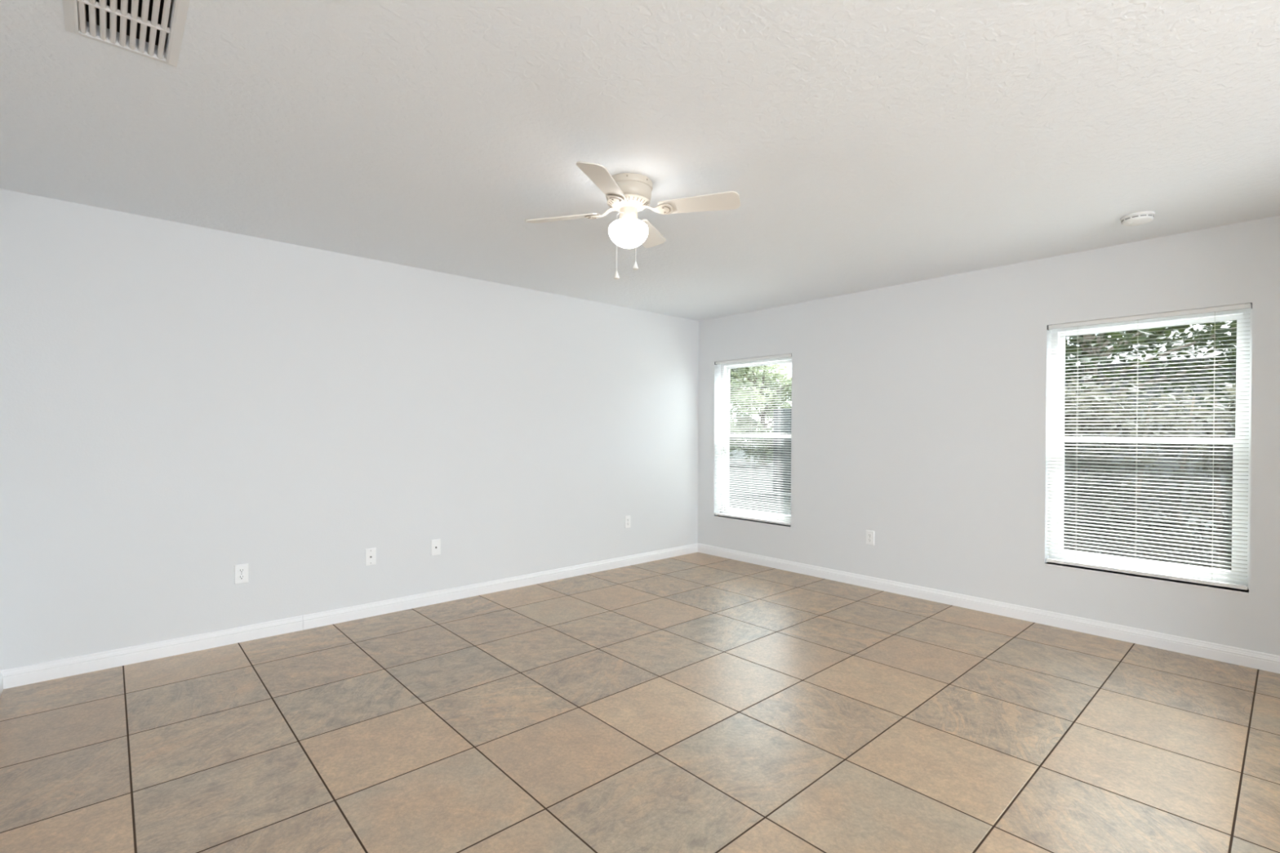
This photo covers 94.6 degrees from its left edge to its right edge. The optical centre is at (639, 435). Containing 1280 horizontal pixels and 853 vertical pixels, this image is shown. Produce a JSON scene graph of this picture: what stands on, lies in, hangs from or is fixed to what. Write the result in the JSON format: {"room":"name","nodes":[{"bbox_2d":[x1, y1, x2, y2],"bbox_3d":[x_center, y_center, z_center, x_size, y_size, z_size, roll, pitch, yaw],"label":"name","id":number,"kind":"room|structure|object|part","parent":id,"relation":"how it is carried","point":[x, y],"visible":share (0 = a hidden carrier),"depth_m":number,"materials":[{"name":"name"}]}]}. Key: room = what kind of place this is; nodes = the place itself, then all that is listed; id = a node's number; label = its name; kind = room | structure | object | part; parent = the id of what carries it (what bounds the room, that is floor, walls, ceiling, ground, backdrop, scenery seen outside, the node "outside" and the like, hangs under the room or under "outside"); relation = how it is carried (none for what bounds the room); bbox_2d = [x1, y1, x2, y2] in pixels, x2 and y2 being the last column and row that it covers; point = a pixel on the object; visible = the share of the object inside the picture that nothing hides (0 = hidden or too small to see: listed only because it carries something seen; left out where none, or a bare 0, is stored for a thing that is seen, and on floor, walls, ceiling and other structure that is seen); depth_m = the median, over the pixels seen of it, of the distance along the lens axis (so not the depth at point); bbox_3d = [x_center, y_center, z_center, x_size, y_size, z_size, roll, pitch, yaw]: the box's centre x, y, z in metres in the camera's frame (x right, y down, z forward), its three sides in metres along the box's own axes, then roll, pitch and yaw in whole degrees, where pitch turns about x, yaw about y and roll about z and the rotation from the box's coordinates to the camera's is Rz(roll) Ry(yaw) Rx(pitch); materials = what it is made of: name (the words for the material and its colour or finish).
{"room":"empty living room","nodes":[
{"label":"empty living room","id":0,"kind":"room"},
{"bbox_2d":[0,188,698,670],"bbox_3d":[-1.322,0.015,4.640,5.438,2.440,0.200,0,1,-42],"label":"wall","id":1,"kind":"structure","parent":0,"point":[182,405],"depth_m":3.70,"materials":[{"name":"white paint"}]},
{"bbox_2d":[234,563,248,584],"bbox_3d":[-2.391,0.830,3.546,0.070,0.115,0.008,0,1,-42],"label":"wall outlet","id":2,"kind":"object","parent":1,"relation":"attached to","point":[241,571],"visible":1,"depth_m":3.54,"materials":[{"name":"white plastic"}]},
{"bbox_2d":[238,574,244,579],"bbox_3d":[-2.389,0.850,3.544,0.034,0.028,0.002,0,1,-42],"label":"receptacle","id":3,"kind":"object","parent":2,"relation":"attached to","point":[240,576],"depth_m":3.54,"materials":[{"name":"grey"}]},
{"bbox_2d":[238,568,244,573],"bbox_3d":[-2.389,0.811,3.544,0.034,0.028,0.002,0,1,-42],"label":"receptacle","id":4,"kind":"object","parent":2,"relation":"attached to","point":[240,570],"depth_m":3.54,"materials":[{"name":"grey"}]},
{"bbox_2d":[0,542,697,688],"bbox_3d":[-1.255,1.190,4.569,5.038,0.092,0.015,0,1,-42],"label":"baseboard","id":5,"kind":"structure","parent":1,"relation":"attached to","point":[58,668],"depth_m":3.71,"materials":[{"name":"white paint"}]},
{"bbox_2d":[364,547,376,565],"bbox_3d":[-1.839,0.830,4.039,0.070,0.115,0.014,0,1,-42],"label":"jack plate","id":6,"kind":"object","parent":1,"relation":"attached to","point":[370,553],"visible":1,"depth_m":4.04,"materials":[{"name":"white plastic"}]},
{"bbox_2d":[431,538,440,555],"bbox_3d":[-1.499,0.823,4.346,0.070,0.115,0.014,0,1,-42],"label":"jack plate","id":7,"kind":"object","parent":1,"relation":"attached to","point":[435,544],"visible":1,"depth_m":4.34,"materials":[{"name":"white plastic"}]},
{"bbox_2d":[624,515,631,528],"bbox_3d":[-0.115,0.819,5.598,0.070,0.115,0.008,0,1,-42],"label":"wall outlet","id":8,"kind":"object","parent":1,"relation":"attached to","point":[627,518],"visible":1,"depth_m":5.59,"materials":[{"name":"white plastic"}]},
{"bbox_2d":[0,0,1279,320],"bbox_3d":[1.161,-1.249,1.883,5.438,0.150,7.600,0,1,-42],"label":"ceiling","id":9,"kind":"structure","parent":0,"point":[863,145],"depth_m":2.27,"materials":[{"name":"white paint"}]},
{"bbox_2d":[62,0,190,66],"bbox_3d":[-1.444,-1.331,1.658,0.257,0.311,0.420,0,1,-42],"label":"ceiling vent","id":10,"kind":"object","parent":9,"relation":"in","point":[144,20],"visible":1,"depth_m":1.71,"materials":[{"name":"white metal"}]},
{"bbox_2d":[524,161,740,279],"bbox_3d":[-0.055,-0.950,2.783,0.796,0.472,0.796,0,0,-29],"label":"ceiling fan","id":11,"kind":"object","parent":9,"relation":"hanging from","point":[628,194],"visible":1,"depth_m":2.70,"materials":[{"name":"beige"}]},
{"bbox_3d":[-0.376,-1.057,2.876,0.370,0.006,0.126,0,14,16],"label":"blade","id":12,"kind":"part","parent":11,"relation":"part of","materials":[{"name":"beige wood"}]},
{"bbox_3d":[-0.148,-1.053,2.461,0.126,0.006,0.370,15,4,16],"label":"blade","id":13,"kind":"part","parent":11,"relation":"part of","materials":[{"name":"beige wood"}]},
{"bbox_3d":[-0.091,-0.890,2.721,0.003,0.293,0.060,1,0,31],"label":"pull chain","id":14,"kind":"part","parent":11,"relation":"part of","materials":[{"name":"white metal"}]},
{"bbox_3d":[-0.055,-0.946,2.783,0.187,0.128,0.187,0,1,-42],"label":"lamp globe","id":15,"kind":"part","parent":11,"relation":"part of","materials":[{"name":"white glass"}]},
{"bbox_3d":[0.040,-1.057,3.104,0.126,0.006,0.370,-14,-4,16],"label":"blade","id":16,"kind":"part","parent":11,"relation":"part of","materials":[{"name":"beige wood"}]},
{"bbox_3d":[0.267,-1.053,2.688,0.370,0.006,0.126,0,-14,16],"label":"blade","id":17,"kind":"part","parent":11,"relation":"part of","materials":[{"name":"beige wood"}]},
{"bbox_2d":[1120,210,1155,226],"bbox_3d":[2.664,-1.155,3.165,0.143,0.044,0.143,0,1,-42],"label":"smoke detector","id":18,"kind":"object","parent":9,"relation":"attached to","point":[1140,218],"visible":1,"depth_m":3.13,"materials":[{"name":"white plastic"}]},
{"bbox_2d":[0,551,1279,852],"bbox_3d":[1.150,1.326,1.901,5.438,0.120,7.600,0,1,-42],"label":"floor","id":19,"kind":"structure","parent":0,"point":[697,702],"depth_m":2.49,"materials":[{"name":"tile"}]},
{"bbox_2d":[697,215,1279,655],"bbox_3d":[3.101,0.042,3.646,0.200,2.440,7.200,0,1,-42],"label":"wall","id":20,"kind":"structure","parent":0,"point":[920,416],"depth_m":4.27,"materials":[{"name":"white paint"}]},
{"bbox_2d":[713,356,791,528],"bbox_3d":[1.138,0.048,5.803,0.186,1.605,0.924,0,1,-42],"label":"window","id":21,"kind":"structure","parent":20,"relation":"in","point":[724,418],"depth_m":6.08,"materials":[{"name":"white plastic"}]},
{"bbox_3d":[1.200,0.401,5.863,0.008,0.787,0.848,0,1,-42],"label":"screen frame","id":22,"kind":"part","parent":21,"relation":"part of","materials":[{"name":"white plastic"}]},
{"bbox_3d":[1.105,0.842,5.782,0.105,0.018,0.921,0,1,-42],"label":"sill","id":23,"kind":"part","parent":21,"relation":"part of","materials":[{"name":"white stone"}]},
{"bbox_2d":[714,353,791,525],"bbox_3d":[1.086,0.034,5.756,0.034,1.575,0.923,0,1,-42],"label":"window blind","id":24,"kind":"object","parent":21,"relation":"attached to","point":[789,354],"visible":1,"depth_m":5.72,"materials":[{"name":"white plastic"}]},
{"bbox_3d":[0.886,0.036,5.980,0.028,1.530,0.001,0,1,-42],"label":"ladder cord","id":25,"kind":"part","parent":24,"relation":"part of","materials":[{"name":"white fabric"}]},
{"bbox_3d":[1.081,0.038,5.764,0.028,1.530,0.001,0,1,-42],"label":"ladder cord","id":26,"kind":"part","parent":24,"relation":"part of","materials":[{"name":"white fabric"}]},
{"bbox_3d":[1.083,0.811,5.762,0.025,0.020,0.910,0,1,-42],"label":"rail","id":27,"kind":"part","parent":24,"relation":"part of","materials":[{"name":"white plastic"}]},
{"bbox_3d":[1.300,0.041,5.520,0.028,1.530,0.001,0,1,-42],"label":"ladder cord","id":28,"kind":"part","parent":24,"relation":"part of","materials":[{"name":"white fabric"}]},
{"bbox_3d":[1.166,0.390,5.832,0.028,0.809,0.848,0,1,-42],"label":"sash","id":29,"kind":"part","parent":21,"relation":"part of","materials":[{"name":"white plastic"}]},
{"bbox_3d":[1.190,-0.347,5.845,0.024,0.739,0.848,0,1,-42],"label":"sash","id":30,"kind":"part","parent":21,"relation":"part of","materials":[{"name":"white plastic"}]},
{"bbox_2d":[866,529,874,545],"bbox_3d":[1.885,0.837,4.841,0.008,0.115,0.070,0,1,-42],"label":"wall outlet","id":31,"kind":"object","parent":20,"relation":"attached to","point":[869,534],"visible":1,"depth_m":4.84,"materials":[{"name":"white plastic"}]},
{"bbox_2d":[697,543,1279,673],"bbox_3d":[2.272,1.207,4.407,0.015,0.092,4.980,0,1,-42],"label":"baseboard","id":32,"kind":"structure","parent":20,"relation":"attached to","point":[1231,655],"depth_m":3.97,"materials":[{"name":"white paint"}]},
{"bbox_2d":[1044,305,1252,595],"bbox_3d":[3.086,0.072,3.643,0.186,1.605,0.950,0,1,-42],"label":"window","id":33,"kind":"structure","parent":20,"relation":"in","point":[1059,397],"depth_m":3.53,"materials":[{"name":"white plastic"}]},
{"bbox_3d":[3.053,0.866,3.621,0.105,0.018,0.947,0,1,-42],"label":"sill","id":34,"kind":"part","parent":33,"relation":"part of","materials":[{"name":"white stone"}]},
{"bbox_3d":[3.114,0.414,3.671,0.028,0.809,0.874,0,1,-42],"label":"sash","id":35,"kind":"part","parent":33,"relation":"part of","materials":[{"name":"white plastic"}]},
{"bbox_2d":[1046,302,1252,590],"bbox_3d":[3.034,0.058,3.596,0.034,1.575,0.949,0,1,-42],"label":"window blind","id":36,"kind":"object","parent":33,"relation":"attached to","point":[1247,305],"visible":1,"depth_m":3.54,"materials":[{"name":"white plastic"}]},
{"bbox_3d":[2.828,0.060,3.826,0.028,1.530,0.001,0,1,-42],"label":"ladder cord","id":37,"kind":"part","parent":36,"relation":"part of","materials":[{"name":"white fabric"}]},
{"bbox_3d":[3.029,0.062,3.603,0.028,1.530,0.001,0,1,-42],"label":"ladder cord","id":38,"kind":"part","parent":36,"relation":"part of","materials":[{"name":"white fabric"}]},
{"bbox_3d":[3.031,0.836,3.602,0.025,0.020,0.936,0,1,-42],"label":"rail","id":39,"kind":"part","parent":36,"relation":"part of","materials":[{"name":"white plastic"}]},
{"bbox_3d":[3.254,0.065,3.353,0.028,1.530,0.001,0,1,-42],"label":"ladder cord","id":40,"kind":"part","parent":36,"relation":"part of","materials":[{"name":"white fabric"}]},
{"bbox_3d":[3.138,-0.323,3.685,0.024,0.739,0.874,0,1,-42],"label":"sash","id":41,"kind":"part","parent":33,"relation":"part of","materials":[{"name":"white plastic"}]},
{"bbox_3d":[3.148,0.425,3.702,0.008,0.787,0.874,0,1,-42],"label":"screen frame","id":42,"kind":"part","parent":33,"relation":"part of","materials":[{"name":"white plastic"}]},
{"bbox_3d":[-0.790,0.050,0.139,0.200,2.440,7.200,0,1,-42],"label":"wall","id":43,"kind":"structure","parent":0,"visible":0},
{"bbox_2d":[0,671,3,696],"bbox_3d":[-0.715,1.224,0.219,0.015,0.092,7.200,0,1,-42],"label":"baseboard","id":44,"kind":"structure","parent":43,"relation":"attached to","point":[1,674],"depth_m":2.85,"materials":[{"name":"white paint"}]},
{"label":"outside","id":45,"kind":"structure","parent":0,"visible":0},
{"bbox_2d":[728,442,1229,564],"bbox_3d":[16.271,1.405,33.850,59.790,0.200,100.000,0,1,-42],"label":"lawn","id":46,"kind":"structure","parent":45,"point":[767,468],"depth_m":14.50,"materials":[{"name":"green plant"}]},
{"bbox_2d":[729,367,748,390],"bbox_3d":[0.606,-1.684,15.987,4.100,6.106,5.328,0,0,30],"label":"tree","id":47,"kind":"object","parent":46,"relation":"on","point":[734,370],"visible":0.02,"depth_m":16.50,"materials":[{"name":"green plant"}]},
{"bbox_2d":[729,368,769,445],"bbox_3d":[4.673,-1.642,34.053,5.651,5.801,5.508,0,0,-11],"label":"tree","id":48,"kind":"object","parent":46,"relation":"on","point":[736,383],"visible":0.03,"depth_m":32.88,"materials":[{"name":"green plant"}]},
{"bbox_2d":[728,364,791,466],"bbox_3d":[5.057,-1.392,26.186,5.050,5.594,4.421,0,0,-20],"label":"tree","id":49,"kind":"object","parent":46,"relation":"on","point":[773,394],"visible":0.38,"depth_m":25.43,"materials":[{"name":"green plant"}]},
{"bbox_2d":[773,408,791,493],"bbox_3d":[3.790,0.365,13.515,0.060,2.000,1.730,0,1,-42],"label":"fence","id":50,"kind":"object","parent":46,"relation":"on","point":[780,413],"visible":0.22,"depth_m":13.95,"materials":[{"name":"grey wood"}]},
{"bbox_2d":[1063,374,1235,569],"bbox_3d":[4.789,0.555,5.736,1.372,2.387,4.261,0,1,-42],"label":"fence","id":51,"kind":"object","parent":46,"relation":"on","point":[1104,404],"visible":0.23,"depth_m":5.60,"materials":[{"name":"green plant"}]},
{"bbox_2d":[1064,320,1236,491],"bbox_3d":[8.750,-2.091,11.553,5.672,7.054,6.204,0,1,-42],"label":"tree","id":52,"kind":"object","parent":46,"relation":"on","point":[1086,357],"visible":0.12,"depth_m":10.39,"materials":[{"name":"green plant"}]},
{"bbox_2d":[1064,320,1236,503],"bbox_3d":[16.799,-0.844,13.092,9.000,4.600,13.500,0,1,-42],"label":"house","id":53,"kind":"structure","parent":46,"relation":"on","point":[1118,363],"depth_m":13.00,"materials":[{"name":"grey paint"}]}
]}

